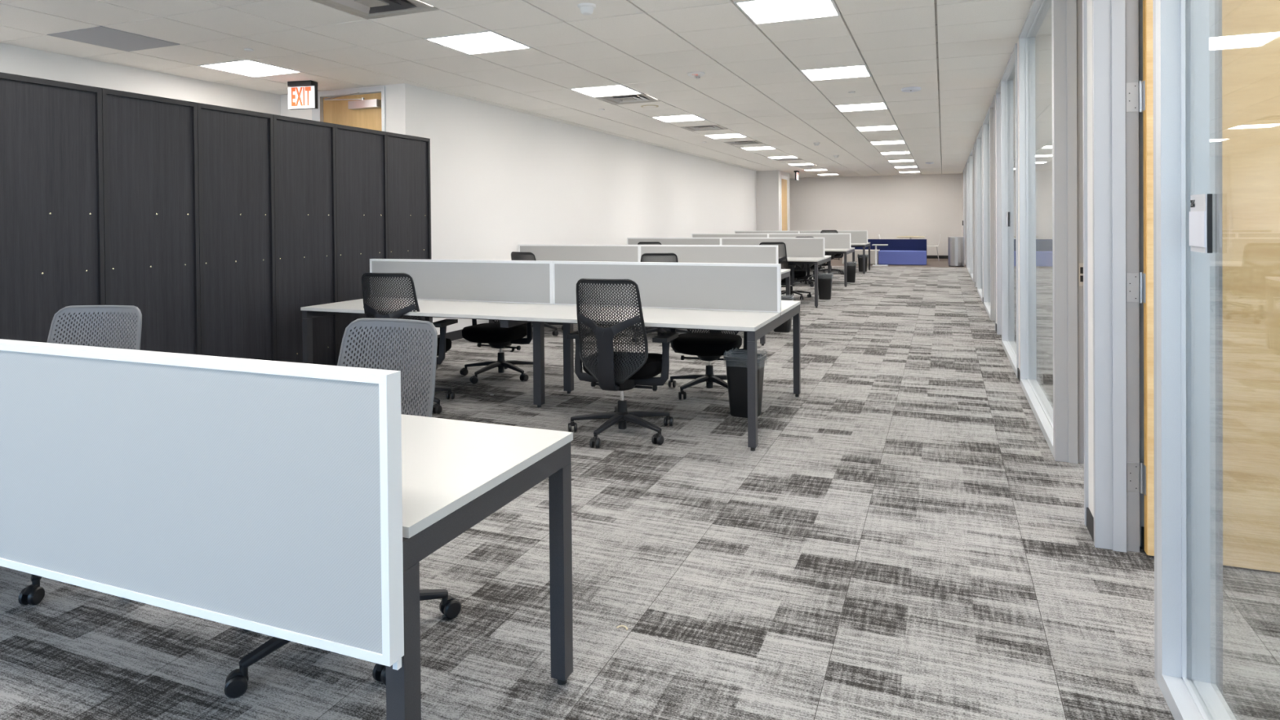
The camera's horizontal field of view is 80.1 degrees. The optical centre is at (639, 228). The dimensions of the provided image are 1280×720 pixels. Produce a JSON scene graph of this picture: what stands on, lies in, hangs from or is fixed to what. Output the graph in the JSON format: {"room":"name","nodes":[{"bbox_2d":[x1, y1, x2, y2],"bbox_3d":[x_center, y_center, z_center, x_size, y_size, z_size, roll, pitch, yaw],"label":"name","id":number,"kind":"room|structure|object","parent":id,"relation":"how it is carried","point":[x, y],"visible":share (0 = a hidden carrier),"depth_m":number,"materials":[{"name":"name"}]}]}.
{"room":"open-plan office","nodes":[
{"label":"open-plan office","id":0,"kind":"room"},
{"bbox_2d":[0,42,280,115],"bbox_3d":[-5.705,-0.191,4.040,0.150,3.017,9.280,0,1,22],"label":"wall","id":1,"kind":"structure","parent":0,"point":[14,60],"depth_m":6.75,"materials":[{"name":"white paint"}]},
{"bbox_2d":[280,83,414,136],"bbox_3d":[-3.184,-0.254,8.104,1.820,3.017,0.140,0,1,22],"label":"wall","id":2,"kind":"structure","parent":0,"point":[399,98],"depth_m":7.76,"materials":[{"name":"white paint"}]},
{"bbox_2d":[311,85,386,131],"bbox_3d":[-3.043,-0.098,7.968,0.965,2.705,0.212,0,1,22],"label":"door","id":3,"kind":"structure","parent":2,"relation":"in","point":[362,108],"depth_m":7.94,"materials":[{"name":"wood"}]},
{"bbox_2d":[0,0,1033,178],"bbox_3d":[3.096,-1.561,11.287,11.184,0.021,29.492,0,1,22],"label":"ceiling","id":4,"kind":"structure","parent":0,"point":[333,48],"depth_m":6.54,"materials":[{"name":"tile"}]},
{"bbox_2d":[287,80,317,110],"bbox_3d":[-3.352,-1.321,7.564,0.300,0.270,0.110,0,1,12],"label":"exit sign","id":5,"kind":"object","parent":4,"relation":"hanging from","point":[302,95],"visible":1,"depth_m":7.53,"materials":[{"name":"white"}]},
{"bbox_2d":[312,0,439,19],"bbox_3d":[-1.720,-1.494,4.876,0.602,0.100,0.602,0,1,22],"label":"ceiling vent","id":6,"kind":"object","parent":4,"relation":"in","point":[366,9],"visible":1,"depth_m":5.00,"materials":[{"name":"grey metal"}]},
{"bbox_2d":[577,2,595,15],"bbox_3d":[-0.348,-1.429,4.975,0.120,0.057,0.120,0,1,22],"label":"smoke detector","id":7,"kind":"object","parent":4,"relation":"attached to","point":[586,9],"visible":1,"depth_m":4.94,"materials":[{"name":"white plastic"}]},
{"bbox_2d":[594,93,660,104],"bbox_3d":[-0.137,-1.548,8.841,0.602,0.100,0.602,0,1,22],"label":"ceiling vent","id":8,"kind":"object","parent":4,"relation":"in","point":[642,98],"visible":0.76,"depth_m":8.90,"materials":[{"name":"grey metal"}]},
{"bbox_2d":[417,0,942,173],"bbox_3d":[3.118,-1.726,11.276,11.250,0.332,29.600,0,1,22],"label":"grid","id":9,"kind":"object","parent":4,"relation":"attached to","point":[935,1],"visible":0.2,"depth_m":6.93,"materials":[{"name":"grey metal"}]},
{"bbox_2d":[47,25,180,51],"bbox_3d":[-3.985,-1.440,5.780,0.599,0.020,0.599,0,1,22],"label":"ceiling vent","id":10,"kind":"structure","parent":9,"relation":"attached to","point":[102,36],"depth_m":5.75,"materials":[{"name":"grey metal"}]},
{"bbox_2d":[197,59,302,77],"bbox_3d":[-3.533,-1.462,6.913,0.602,0.032,0.602,0,1,22],"label":"ceiling light","id":11,"kind":"object","parent":9,"relation":"attached to","point":[249,68],"visible":0.73,"depth_m":6.91,"materials":[{"name":"white plastic"}]},
{"bbox_2d":[423,30,532,54],"bbox_3d":[-1.267,-1.473,6.009,0.602,0.032,0.602,0,1,22],"label":"ceiling light","id":12,"kind":"object","parent":9,"relation":"attached to","point":[486,42],"visible":0.71,"depth_m":6.00,"materials":[{"name":"white plastic"}]},
{"bbox_2d":[569,84,642,97],"bbox_3d":[-0.363,-1.504,8.275,0.602,0.032,0.602,0,1,22],"label":"ceiling light","id":13,"kind":"object","parent":9,"relation":"attached to","point":[614,90],"visible":0.71,"depth_m":8.28,"materials":[{"name":"white plastic"}]},
{"bbox_2d":[650,114,706,122],"bbox_3d":[0.541,-1.535,10.541,0.602,0.032,0.602,0,1,22],"label":"ceiling light","id":14,"kind":"object","parent":9,"relation":"attached to","point":[691,117],"visible":0.76,"depth_m":10.58,"materials":[{"name":"white plastic"}]},
{"bbox_2d":[655,115,703,121],"bbox_3d":[0.541,-1.529,10.541,0.570,0.008,0.570,0,1,22],"label":"diffuser","id":15,"kind":"object","parent":14,"relation":"attached to","point":[677,117],"depth_m":10.58,"materials":[{"name":"white plastic"}]},
{"bbox_2d":[703,133,747,138],"bbox_3d":[1.445,-1.566,12.807,0.602,0.032,0.602,0,1,22],"label":"ceiling light","id":16,"kind":"object","parent":9,"relation":"attached to","point":[735,135],"visible":0.66,"depth_m":12.82,"materials":[{"name":"white plastic"}]},
{"bbox_2d":[706,133,746,137],"bbox_3d":[1.445,-1.560,12.807,0.570,0.008,0.570,0,1,22],"label":"diffuser","id":17,"kind":"object","parent":16,"relation":"attached to","point":[721,135],"depth_m":12.82,"materials":[{"name":"white plastic"}]},
{"bbox_2d":[740,146,777,150],"bbox_3d":[2.349,-1.597,15.073,0.602,0.032,0.602,0,1,22],"label":"ceiling light","id":18,"kind":"object","parent":9,"relation":"attached to","point":[766,147],"visible":0.74,"depth_m":15.08,"materials":[{"name":"white plastic"}]},
{"bbox_2d":[742,146,773,150],"bbox_3d":[2.349,-1.591,15.074,0.570,0.008,0.570,0,1,22],"label":"diffuser","id":19,"kind":"object","parent":18,"relation":"attached to","point":[748,148],"depth_m":15.09,"materials":[{"name":"white plastic"}]},
{"bbox_2d":[766,155,798,159],"bbox_3d":[3.253,-1.628,17.340,0.602,0.032,0.602,0,1,22],"label":"ceiling light","id":20,"kind":"object","parent":9,"relation":"attached to","point":[783,157],"visible":0.64,"depth_m":17.31,"materials":[{"name":"white plastic"}]},
{"bbox_2d":[768,155,795,158],"bbox_3d":[3.253,-1.622,17.340,0.570,0.008,0.570,0,1,22],"label":"diffuser","id":21,"kind":"object","parent":20,"relation":"attached to","point":[784,157],"depth_m":17.31,"materials":[{"name":"white plastic"}]},
{"bbox_2d":[733,0,840,24],"bbox_3d":[0.999,-1.485,5.105,0.602,0.032,0.602,0,1,22],"label":"ceiling light","id":22,"kind":"object","parent":9,"relation":"attached to","point":[758,11],"visible":0.9,"depth_m":5.14,"materials":[{"name":"white plastic"}]},
{"bbox_2d":[800,63,871,80],"bbox_3d":[1.903,-1.516,7.371,0.602,0.032,0.602,0,1,22],"label":"ceiling light","id":23,"kind":"object","parent":9,"relation":"attached to","point":[855,71],"visible":0.8,"depth_m":7.37,"materials":[{"name":"white plastic"}]},
{"bbox_2d":[834,102,888,111],"bbox_3d":[2.807,-1.547,9.637,0.602,0.032,0.602,0,1,22],"label":"ceiling light","id":24,"kind":"object","parent":9,"relation":"attached to","point":[872,106],"visible":0.81,"depth_m":9.66,"materials":[{"name":"white plastic"}]},
{"bbox_2d":[855,124,898,131],"bbox_3d":[3.712,-1.577,11.903,0.602,0.032,0.602,0,1,22],"label":"ceiling light","id":25,"kind":"object","parent":9,"relation":"attached to","point":[892,126],"visible":0.81,"depth_m":11.95,"materials":[{"name":"white plastic"}]},
{"bbox_2d":[857,125,897,130],"bbox_3d":[3.712,-1.571,11.903,0.570,0.008,0.570,0,1,22],"label":"diffuser","id":26,"kind":"object","parent":25,"relation":"attached to","point":[877,127],"depth_m":11.95,"materials":[{"name":"white plastic"}]},
{"bbox_2d":[870,139,905,145],"bbox_3d":[4.616,-1.608,14.169,0.602,0.032,0.602,0,1,22],"label":"ceiling light","id":27,"kind":"object","parent":9,"relation":"attached to","point":[892,142],"visible":0.81,"depth_m":14.18,"materials":[{"name":"white plastic"}]},
{"bbox_2d":[871,140,904,144],"bbox_3d":[4.616,-1.602,14.169,0.570,0.008,0.570,0,1,22],"label":"diffuser","id":28,"kind":"object","parent":27,"relation":"attached to","point":[892,142],"depth_m":14.18,"materials":[{"name":"white plastic"}]},
{"bbox_2d":[880,151,911,155],"bbox_3d":[5.520,-1.639,16.435,0.602,0.032,0.602,0,1,22],"label":"ceiling light","id":29,"kind":"object","parent":9,"relation":"attached to","point":[907,152],"visible":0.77,"depth_m":16.48,"materials":[{"name":"white plastic"}]},
{"bbox_2d":[881,151,909,154],"bbox_3d":[5.520,-1.633,16.435,0.570,0.008,0.570,0,1,22],"label":"diffuser","id":30,"kind":"object","parent":29,"relation":"attached to","point":[887,153],"depth_m":16.48,"materials":[{"name":"white plastic"}]},
{"bbox_2d":[687,71,705,78],"bbox_3d":[0.538,-1.461,7.303,0.170,0.056,0.170,0,1,22],"label":"fire alarm","id":31,"kind":"object","parent":4,"relation":"attached to","point":[694,74],"visible":1,"depth_m":7.25,"materials":[{"name":"white plastic"}]},
{"bbox_2d":[681,124,727,131],"bbox_3d":[0.993,-1.587,11.674,0.602,0.100,0.602,0,1,22],"label":"ceiling vent","id":32,"kind":"object","parent":4,"relation":"in","point":[709,127],"visible":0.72,"depth_m":11.75,"materials":[{"name":"grey metal"}]},
{"bbox_2d":[724,140,762,145],"bbox_3d":[1.897,-1.617,13.940,0.602,0.100,0.602,0,1,22],"label":"ceiling vent","id":33,"kind":"object","parent":4,"relation":"in","point":[748,142],"visible":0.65,"depth_m":14.02,"materials":[{"name":"grey metal"}]},
{"bbox_2d":[901,86,921,92],"bbox_3d":[2.943,-1.502,8.259,0.210,0.037,0.210,0,1,22],"label":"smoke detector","id":34,"kind":"object","parent":4,"relation":"attached to","point":[911,89],"visible":1,"depth_m":8.20,"materials":[{"name":"white plastic"}]},
{"bbox_2d":[413,85,756,334],"bbox_3d":[0.467,-0.356,15.002,0.150,3.017,15.380,0,1,22],"label":"wall","id":35,"kind":"structure","parent":0,"point":[502,179],"depth_m":10.55,"materials":[{"name":"white paint"}]},
{"bbox_2d":[437,320,500,341],"bbox_3d":[0.528,1.103,14.922,0.010,0.100,15.520,0,1,22],"label":"baseboard","id":36,"kind":"structure","parent":35,"relation":"attached to","point":[456,335],"depth_m":8.43,"materials":[{"name":"black rubber"}]},
{"bbox_2d":[0,257,1279,719],"bbox_3d":[3.145,1.225,11.306,11.250,0.120,29.600,0,1,22],"label":"floor","id":37,"kind":"structure","parent":0,"point":[902,535],"depth_m":2.72,"materials":[{"name":"carpet"}]},
{"bbox_2d":[0,71,106,346],"bbox_3d":[-3.416,0.245,4.199,0.460,2.100,0.600,0,1,22],"label":"storage cabinet","id":38,"kind":"object","parent":37,"relation":"on","point":[52,232],"visible":0.64,"depth_m":4.12,"materials":[{"name":"black laminate"}]},
{"bbox_2d":[17,305,142,604],"bbox_3d":[-2.263,0.812,2.949,0.663,0.971,0.681,0,1,5],"label":"office chair","id":39,"kind":"object","parent":37,"relation":"on","point":[127,322],"visible":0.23,"depth_m":3.17,"materials":[{"name":"grey plastic"}]},
{"bbox_2d":[102,88,200,355],"bbox_3d":[-3.192,0.238,4.760,0.460,2.100,0.600,0,1,22],"label":"storage cabinet","id":40,"kind":"object","parent":37,"relation":"on","point":[150,155],"visible":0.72,"depth_m":4.68,"materials":[{"name":"black wood"}]},
{"bbox_2d":[197,102,276,360],"bbox_3d":[-2.969,0.230,5.320,0.460,2.100,0.600,0,1,22],"label":"storage cabinet","id":41,"kind":"object","parent":37,"relation":"on","point":[235,146],"visible":0.63,"depth_m":5.23,"materials":[{"name":"black wood"}]},
{"bbox_2d":[273,114,337,365],"bbox_3d":[-2.745,0.223,5.880,0.460,2.100,0.600,0,1,22],"label":"storage cabinet","id":42,"kind":"object","parent":37,"relation":"on","point":[304,149],"visible":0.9,"depth_m":5.78,"materials":[{"name":"black wood"}]},
{"bbox_2d":[224,318,461,698],"bbox_3d":[-0.967,0.806,2.383,0.680,0.969,0.694,0,1,21],"label":"office chair","id":43,"kind":"object","parent":37,"relation":"on","point":[418,400],"visible":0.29,"depth_m":2.58,"materials":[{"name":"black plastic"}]},
{"bbox_2d":[335,124,388,369],"bbox_3d":[-2.522,0.215,6.440,0.460,2.100,0.600,0,1,22],"label":"storage cabinet","id":44,"kind":"object","parent":37,"relation":"on","point":[361,153],"visible":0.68,"depth_m":6.31,"materials":[{"name":"black wood"}]},
{"bbox_2d":[386,132,431,370],"bbox_3d":[-2.298,0.207,7.001,0.460,2.100,0.600,0,1,22],"label":"storage cabinet","id":45,"kind":"object","parent":37,"relation":"on","point":[408,157],"visible":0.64,"depth_m":6.92,"materials":[{"name":"black wood"}]},
{"bbox_2d":[361,272,457,413],"bbox_3d":[-1.662,0.782,5.367,0.674,0.971,0.692,0,1,14],"label":"office chair","id":46,"kind":"object","parent":37,"relation":"on","point":[444,344],"visible":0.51,"depth_m":5.16,"materials":[{"name":"black plastic"}]},
{"bbox_2d":[386,413,573,719],"bbox_3d":[-1.871,0.948,2.454,3.328,0.703,0.737,0,1,22],"label":"desk","id":47,"kind":"object","parent":37,"relation":"on","point":[455,474],"visible":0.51,"depth_m":1.91,"materials":[{"name":"grey laminate"}]},
{"bbox_2d":[0,338,404,670],"bbox_3d":[-1.245,0.572,1.779,1.664,0.577,0.041,0,1,22],"label":"screen","id":48,"kind":"object","parent":47,"relation":"attached to","point":[261,496],"visible":1,"depth_m":1.63,"materials":[{"name":"white fabric"}]},
{"bbox_2d":[459,319,533,383],"bbox_3d":[-1.203,0.783,6.428,0.674,0.939,0.683,0,1,26],"label":"office chair","id":49,"kind":"object","parent":37,"relation":"on","point":[491,334],"visible":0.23,"depth_m":6.31,"materials":[{"name":"black fabric"}]},
{"bbox_2d":[511,251,563,335],"bbox_3d":[-1.189,0.748,8.912,0.665,0.959,0.705,0,1,38],"label":"office chair","id":50,"kind":"object","parent":37,"relation":"on","point":[515,255],"visible":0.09,"depth_m":8.71,"materials":[{"name":"black plastic"}]},
{"bbox_2d":[300,297,800,451],"bbox_3d":[-0.628,0.905,5.563,3.328,0.703,1.474,0,1,22],"label":"desk","id":51,"kind":"object","parent":37,"relation":"on","point":[757,325],"visible":0.62,"depth_m":5.13,"materials":[{"name":"grey laminate"}]},
{"bbox_2d":[369,258,552,304],"bbox_3d":[-1.406,0.400,5.867,1.663,0.313,0.040,0,1,22],"label":"screen","id":52,"kind":"object","parent":51,"relation":"attached to","point":[529,282],"visible":0.77,"depth_m":5.79,"materials":[{"name":"white fabric"}]},
{"bbox_2d":[551,261,781,312],"bbox_3d":[0.141,0.392,5.250,1.663,0.313,0.040,0,1,22],"label":"screen","id":53,"kind":"object","parent":51,"relation":"attached to","point":[731,286],"visible":1,"depth_m":5.17,"materials":[{"name":"white fabric"}]},
{"bbox_2d":[567,278,678,448],"bbox_3d":[-0.127,0.776,4.663,0.661,0.969,0.696,0,1,19],"label":"office chair","id":54,"kind":"object","parent":37,"relation":"on","point":[612,371],"visible":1,"depth_m":4.48,"materials":[{"name":"black plastic"}]},
{"bbox_2d":[488,269,790,346],"bbox_3d":[0.005,0.864,9.142,3.328,0.703,1.474,0,1,22],"label":"desk","id":55,"kind":"object","parent":37,"relation":"on","point":[785,273],"visible":0.16,"depth_m":9.08,"materials":[{"name":"grey laminate"}]},
{"bbox_2d":[518,244,639,262],"bbox_3d":[-0.773,0.358,9.445,1.663,0.313,0.040,0,1,22],"label":"screen","id":56,"kind":"object","parent":55,"relation":"attached to","point":[545,252],"visible":0.51,"depth_m":9.40,"materials":[{"name":"white fabric"}]},
{"bbox_2d":[639,244,778,263],"bbox_3d":[0.773,0.351,8.828,1.663,0.313,0.040,0,1,22],"label":"screen","id":57,"kind":"object","parent":55,"relation":"attached to","point":[740,254],"visible":0.54,"depth_m":8.76,"materials":[{"name":"white fabric"}]},
{"bbox_2d":[637,241,661,244],"bbox_3d":[0.205,0.697,12.305,0.662,0.969,0.698,0,1,14],"label":"office chair","id":58,"kind":"object","parent":37,"relation":"on","point":[640,242],"visible":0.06,"depth_m":12.00,"materials":[{"name":"black plastic"}]},
{"bbox_2d":[631,253,689,343],"bbox_3d":[0.238,0.741,8.357,0.685,0.959,0.693,-1,1,2],"label":"office chair","id":59,"kind":"object","parent":37,"relation":"on","point":[649,330],"visible":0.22,"depth_m":8.10,"materials":[{"name":"black plastic"}]},
{"bbox_2d":[667,328,746,399],"bbox_3d":[0.522,0.774,5.808,0.659,0.939,0.698,0,1,16],"label":"office chair","id":60,"kind":"object","parent":37,"relation":"on","point":[710,346],"visible":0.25,"depth_m":5.64,"materials":[{"name":"black fabric"}]},
{"bbox_2d":[724,351,766,417],"bbox_3d":[0.707,1.030,5.085,0.262,0.438,0.207,0,1,25],"label":"waste bin","id":61,"kind":"object","parent":37,"relation":"on","point":[735,362],"visible":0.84,"depth_m":5.02,"materials":[{"name":"black plastic"}]},
{"bbox_2d":[759,241,795,300],"bbox_3d":[2.055,0.687,11.560,0.684,0.969,0.694,0,1,14],"label":"office chair","id":62,"kind":"object","parent":37,"relation":"on","point":[780,259],"visible":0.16,"depth_m":11.33,"materials":[{"name":"black plastic"}]},
{"bbox_2d":[773,296,794,332],"bbox_3d":[1.659,0.984,8.861,0.262,0.438,0.207,0,1,22],"label":"waste bin","id":63,"kind":"object","parent":37,"relation":"on","point":[785,326],"visible":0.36,"depth_m":8.78,"materials":[{"name":"black plastic"}]},
{"bbox_2d":[781,263,811,299],"bbox_3d":[2.516,0.672,12.666,0.658,0.969,0.683,0,1,12],"label":"office chair","id":64,"kind":"object","parent":37,"relation":"on","point":[800,273],"visible":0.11,"depth_m":12.58,"materials":[{"name":"black plastic"}]},
{"bbox_2d":[777,255,831,307],"bbox_3d":[1.335,0.818,12.478,3.328,0.703,1.474,0,1,22],"label":"desk","id":65,"kind":"object","parent":37,"relation":"on","point":[817,261],"visible":0.16,"depth_m":11.49,"materials":[{"name":"grey laminate"}]},
{"bbox_2d":[626,237,720,244],"bbox_3d":[0.558,0.313,12.781,1.663,0.313,0.040,0,1,22],"label":"screen","id":66,"kind":"object","parent":65,"relation":"attached to","point":[630,241],"visible":0.41,"depth_m":12.73,"materials":[{"name":"white fabric"}]},
{"bbox_2d":[720,237,824,257],"bbox_3d":[2.104,0.305,12.164,1.663,0.313,0.040,0,1,22],"label":"screen","id":67,"kind":"object","parent":65,"relation":"attached to","point":[809,247],"visible":0.66,"depth_m":12.01,"materials":[{"name":"white fabric"}]},
{"bbox_2d":[791,236,822,287],"bbox_3d":[3.285,0.642,14.979,0.677,0.969,0.691,0,1,17],"label":"office chair","id":68,"kind":"object","parent":37,"relation":"on","point":[811,265],"visible":0.12,"depth_m":14.82,"materials":[{"name":"black plastic"}]},
{"bbox_2d":[817,274,833,299],"bbox_3d":[3.017,0.936,12.399,0.262,0.438,0.207,0,1,18],"label":"waste bin","id":69,"kind":"object","parent":37,"relation":"on","point":[824,281],"visible":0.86,"depth_m":12.32,"materials":[{"name":"black plastic"}]},
{"bbox_2d":[817,230,844,275],"bbox_3d":[4.485,0.564,17.958,0.658,1.044,0.683,0,1,19],"label":"office chair","id":70,"kind":"object","parent":37,"relation":"on","point":[833,255],"visible":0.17,"depth_m":17.84,"materials":[{"name":"black plastic"}]},
{"bbox_2d":[824,247,854,287],"bbox_3d":[2.674,0.772,15.833,3.328,0.703,1.474,0,1,22],"label":"desk","id":71,"kind":"object","parent":37,"relation":"on","point":[845,251],"visible":0.19,"depth_m":14.68,"materials":[{"name":"grey laminate"}]},
{"bbox_2d":[691,233,768,237],"bbox_3d":[1.896,0.267,16.136,1.663,0.313,0.040,0,1,22],"label":"screen","id":72,"kind":"object","parent":71,"relation":"attached to","point":[693,235],"visible":0.41,"depth_m":16.11,"materials":[{"name":"white fabric"}]},
{"bbox_2d":[768,233,850,248],"bbox_3d":[3.443,0.259,15.519,1.663,0.313,0.040,0,1,22],"label":"screen","id":73,"kind":"object","parent":71,"relation":"attached to","point":[832,241],"visible":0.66,"depth_m":15.34,"materials":[{"name":"white fabric"}]},
{"bbox_2d":[846,262,856,282],"bbox_3d":[4.334,0.891,15.674,0.262,0.438,0.207,0,1,15],"label":"waste bin","id":74,"kind":"object","parent":37,"relation":"on","point":[851,267],"visible":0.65,"depth_m":15.59,"materials":[{"name":"black plastic"}]},
{"bbox_2d":[850,242,870,274],"bbox_3d":[4.021,0.726,19.208,3.328,0.703,1.474,0,1,22],"label":"desk","id":75,"kind":"object","parent":37,"relation":"on","point":[864,246],"visible":0.3,"depth_m":18.24,"materials":[{"name":"grey laminate"}]},
{"bbox_2d":[734,231,799,233],"bbox_3d":[3.243,0.221,19.511,1.663,0.313,0.040,0,1,22],"label":"screen","id":76,"kind":"object","parent":75,"relation":"attached to","point":[735,232],"visible":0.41,"depth_m":19.49,"materials":[{"name":"white fabric"}]},
{"bbox_2d":[799,230,867,243],"bbox_3d":[4.789,0.213,18.894,1.663,0.313,0.040,0,1,22],"label":"screen","id":77,"kind":"object","parent":75,"relation":"attached to","point":[856,236],"visible":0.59,"depth_m":18.68,"materials":[{"name":"white fabric"}]},
{"bbox_2d":[857,255,868,271],"bbox_3d":[5.510,0.849,18.812,0.262,0.438,0.207,0,1,11],"label":"waste bin","id":78,"kind":"object","parent":37,"relation":"on","point":[860,257],"visible":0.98,"depth_m":18.73,"materials":[{"name":"black plastic"}]},
{"bbox_2d":[871,244,888,266],"bbox_3d":[6.629,0.741,21.000,0.400,0.590,0.340,0,1,22],"label":"side table","id":79,"kind":"object","parent":37,"relation":"on","point":[875,245],"visible":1,"depth_m":21.03,"materials":[{"name":"white metal"}]},
{"bbox_2d":[842,239,926,265],"bbox_3d":[6.975,0.665,21.787,2.300,0.680,1.020,0,1,22],"label":"sofa","id":80,"kind":"object","parent":37,"relation":"on","point":[898,251],"visible":0.76,"depth_m":21.57,"materials":[{"name":"fabric"}]},
{"bbox_2d":[947,236,964,266],"bbox_3d":[8.490,0.625,20.417,0.406,0.800,0.400,0,1,22],"label":"bin","id":81,"kind":"object","parent":37,"relation":"on","point":[956,245],"visible":1,"depth_m":20.25,"materials":[{"name":"grey metal"}]},
{"bbox_2d":[755,170,790,231],"bbox_3d":[3.561,-0.464,22.961,1.600,3.017,1.700,0,1,22],"label":"wall","id":82,"kind":"structure","parent":0,"point":[768,195],"depth_m":22.00,"materials":[{"name":"white paint"}]},
{"bbox_2d":[780,174,787,231],"bbox_3d":[4.228,-0.259,22.666,0.175,2.600,1.000,0,1,22],"label":"door","id":83,"kind":"structure","parent":82,"relation":"in","point":[784,180],"depth_m":22.63,"materials":[{"name":"beige wood"}]},
{"bbox_2d":[789,173,962,255],"bbox_3d":[8.935,-0.532,24.827,10.500,3.017,0.150,0,1,22],"label":"wall","id":84,"kind":"structure","parent":0,"point":[930,206],"depth_m":25.08,"materials":[{"name":"white paint"}]},
{"bbox_2d":[840,254,948,258],"bbox_3d":[7.233,0.936,25.440,6.570,0.100,0.010,0,1,22],"label":"baseboard","id":85,"kind":"structure","parent":84,"relation":"attached to","point":[927,256],"depth_m":24.51,"materials":[{"name":"black rubber"}]},
{"bbox_2d":[962,0,1093,517],"bbox_3d":[4.896,-0.352,10.586,0.130,3.017,29.300,0,1,22],"label":"wall","id":86,"kind":"structure","parent":0,"point":[1089,2],"depth_m":3.15,"materials":[{"name":"white paint"}]},
{"bbox_2d":[963,167,964,242],"bbox_3d":[9.367,-0.356,21.830,0.122,2.717,1.700,0,1,22],"label":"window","id":87,"kind":"structure","parent":86,"relation":"in","point":[964,167],"depth_m":22.59,"materials":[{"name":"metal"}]},
{"bbox_2d":[964,164,966,266],"bbox_3d":[9.291,-0.341,20.444,1.008,2.717,0.931,0,1,22],"label":"door","id":88,"kind":"structure","parent":86,"relation":"in","point":[965,165],"depth_m":21.02,"materials":[{"name":"grey"}]},
{"bbox_2d":[965,163,967,267],"bbox_3d":[8.858,-0.326,19.359,1.008,2.717,0.931,0,1,22],"label":"door","id":89,"kind":"structure","parent":86,"relation":"in","point":[966,163],"depth_m":19.91,"materials":[{"name":"grey"}]},
{"bbox_2d":[966,155,969,274],"bbox_3d":[7.922,-0.306,18.208,0.122,2.717,1.900,0,1,22],"label":"window","id":90,"kind":"structure","parent":86,"relation":"in","point":[968,159],"depth_m":19.05,"materials":[{"name":"glass"}]},
{"bbox_2d":[969,149,973,281],"bbox_3d":[7.126,-0.279,16.212,0.122,2.717,1.800,0,1,22],"label":"window","id":91,"kind":"structure","parent":86,"relation":"in","point":[971,153],"depth_m":17.01,"materials":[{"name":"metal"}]},
{"bbox_2d":[972,143,975,282],"bbox_3d":[7.064,-0.264,14.766,1.078,2.717,0.931,0,1,22],"label":"door","id":92,"kind":"structure","parent":86,"relation":"in","point":[973,148],"depth_m":15.36,"materials":[{"name":"grey"}]},
{"bbox_2d":[974,139,977,287],"bbox_3d":[6.630,-0.249,13.681,1.078,2.717,0.931,0,1,22],"label":"door","id":93,"kind":"structure","parent":86,"relation":"in","point":[975,160],"depth_m":14.25,"materials":[{"name":"grey"}]},
{"bbox_2d":[976,125,982,302],"bbox_3d":[5.671,-0.229,12.566,0.122,2.717,1.850,0,1,22],"label":"window","id":94,"kind":"structure","parent":86,"relation":"in","point":[979,139],"depth_m":13.38,"materials":[{"name":"glass"}]},
{"bbox_2d":[982,107,990,318],"bbox_3d":[4.839,-0.201,10.481,0.122,2.717,1.820,0,1,22],"label":"window","id":95,"kind":"structure","parent":86,"relation":"in","point":[986,142],"depth_m":11.28,"materials":[{"name":"glass"}]},
{"bbox_2d":[989,95,995,329],"bbox_3d":[4.770,-0.186,9.017,1.078,2.717,0.951,0,1,22],"label":"door","id":96,"kind":"structure","parent":86,"relation":"in","point":[992,108],"depth_m":9.62,"materials":[{"name":"grey"}]},
{"bbox_2d":[995,80,1001,334],"bbox_3d":[4.260,-0.171,7.995,0.888,2.717,0.811,0,1,22],"label":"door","id":97,"kind":"structure","parent":86,"relation":"in","point":[998,183],"depth_m":8.47,"materials":[{"name":"grey"}]},
{"bbox_2d":[1000,43,1018,377],"bbox_3d":[3.435,-0.153,6.961,0.122,2.717,1.720,0,1,22],"label":"window","id":98,"kind":"structure","parent":86,"relation":"in","point":[1009,117],"depth_m":7.37,"materials":[{"name":"glass"}]},
{"bbox_2d":[974,281,1093,541],"bbox_3d":[4.847,1.116,10.626,0.008,0.080,29.300,0,1,22],"label":"baseboard","id":99,"kind":"structure","parent":86,"relation":"attached to","point":[1090,519],"depth_m":3.15,"materials":[{"name":"black rubber"}]},
{"bbox_2d":[1018,0,1054,458],"bbox_3d":[2.650,-0.126,4.992,0.122,2.717,2.000,0,1,22],"label":"window","id":100,"kind":"structure","parent":86,"relation":"in","point":[1036,148],"depth_m":5.22,"materials":[{"name":"glass"}]},
{"bbox_2d":[1053,0,1088,525],"bbox_3d":[2.540,-0.110,3.429,1.078,2.717,0.986,0,1,22],"label":"door","id":101,"kind":"structure","parent":86,"relation":"in","point":[1069,16],"depth_m":4.03,"materials":[{"name":"grey"}]},
{"bbox_2d":[1092,0,1279,694],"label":"door","id":102,"kind":"structure","parent":86,"relation":"in","point":[1247,32],"depth_m":2.80,"materials":[{"name":"grey"}]},
{"bbox_2d":[1155,0,1236,719],"bbox_3d":[1.145,-0.075,1.222,0.122,2.717,1.880,0,1,22],"label":"window","id":103,"kind":"structure","parent":86,"relation":"in","point":[1192,692],"depth_m":2.05,"materials":[{"name":"metal"}]},
{"bbox_2d":[1188,193,1212,253],"bbox_3d":[1.401,-0.012,1.900,0.018,0.144,0.126,0,1,22],"label":"room sign","id":104,"kind":"object","parent":103,"relation":"attached to","point":[1201,205],"visible":1,"depth_m":1.87,"materials":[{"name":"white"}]},
{"bbox_2d":[1138,0,1144,546],"bbox_3d":[6.397,-0.355,9.438,3.510,3.017,21.530,0,1,22],"label":"wall","id":105,"kind":"structure","parent":0,"point":[1140,2],"depth_m":3.00,"materials":[{"name":"white paint"}]},
{"bbox_2d":[1141,526,1144,547],"bbox_3d":[6.424,1.114,9.447,3.480,0.080,21.546,0,1,22],"label":"baseboard","id":106,"kind":"structure","parent":105,"relation":"attached to","point":[1142,527],"depth_m":3.00,"materials":[{"name":"black rubber"}]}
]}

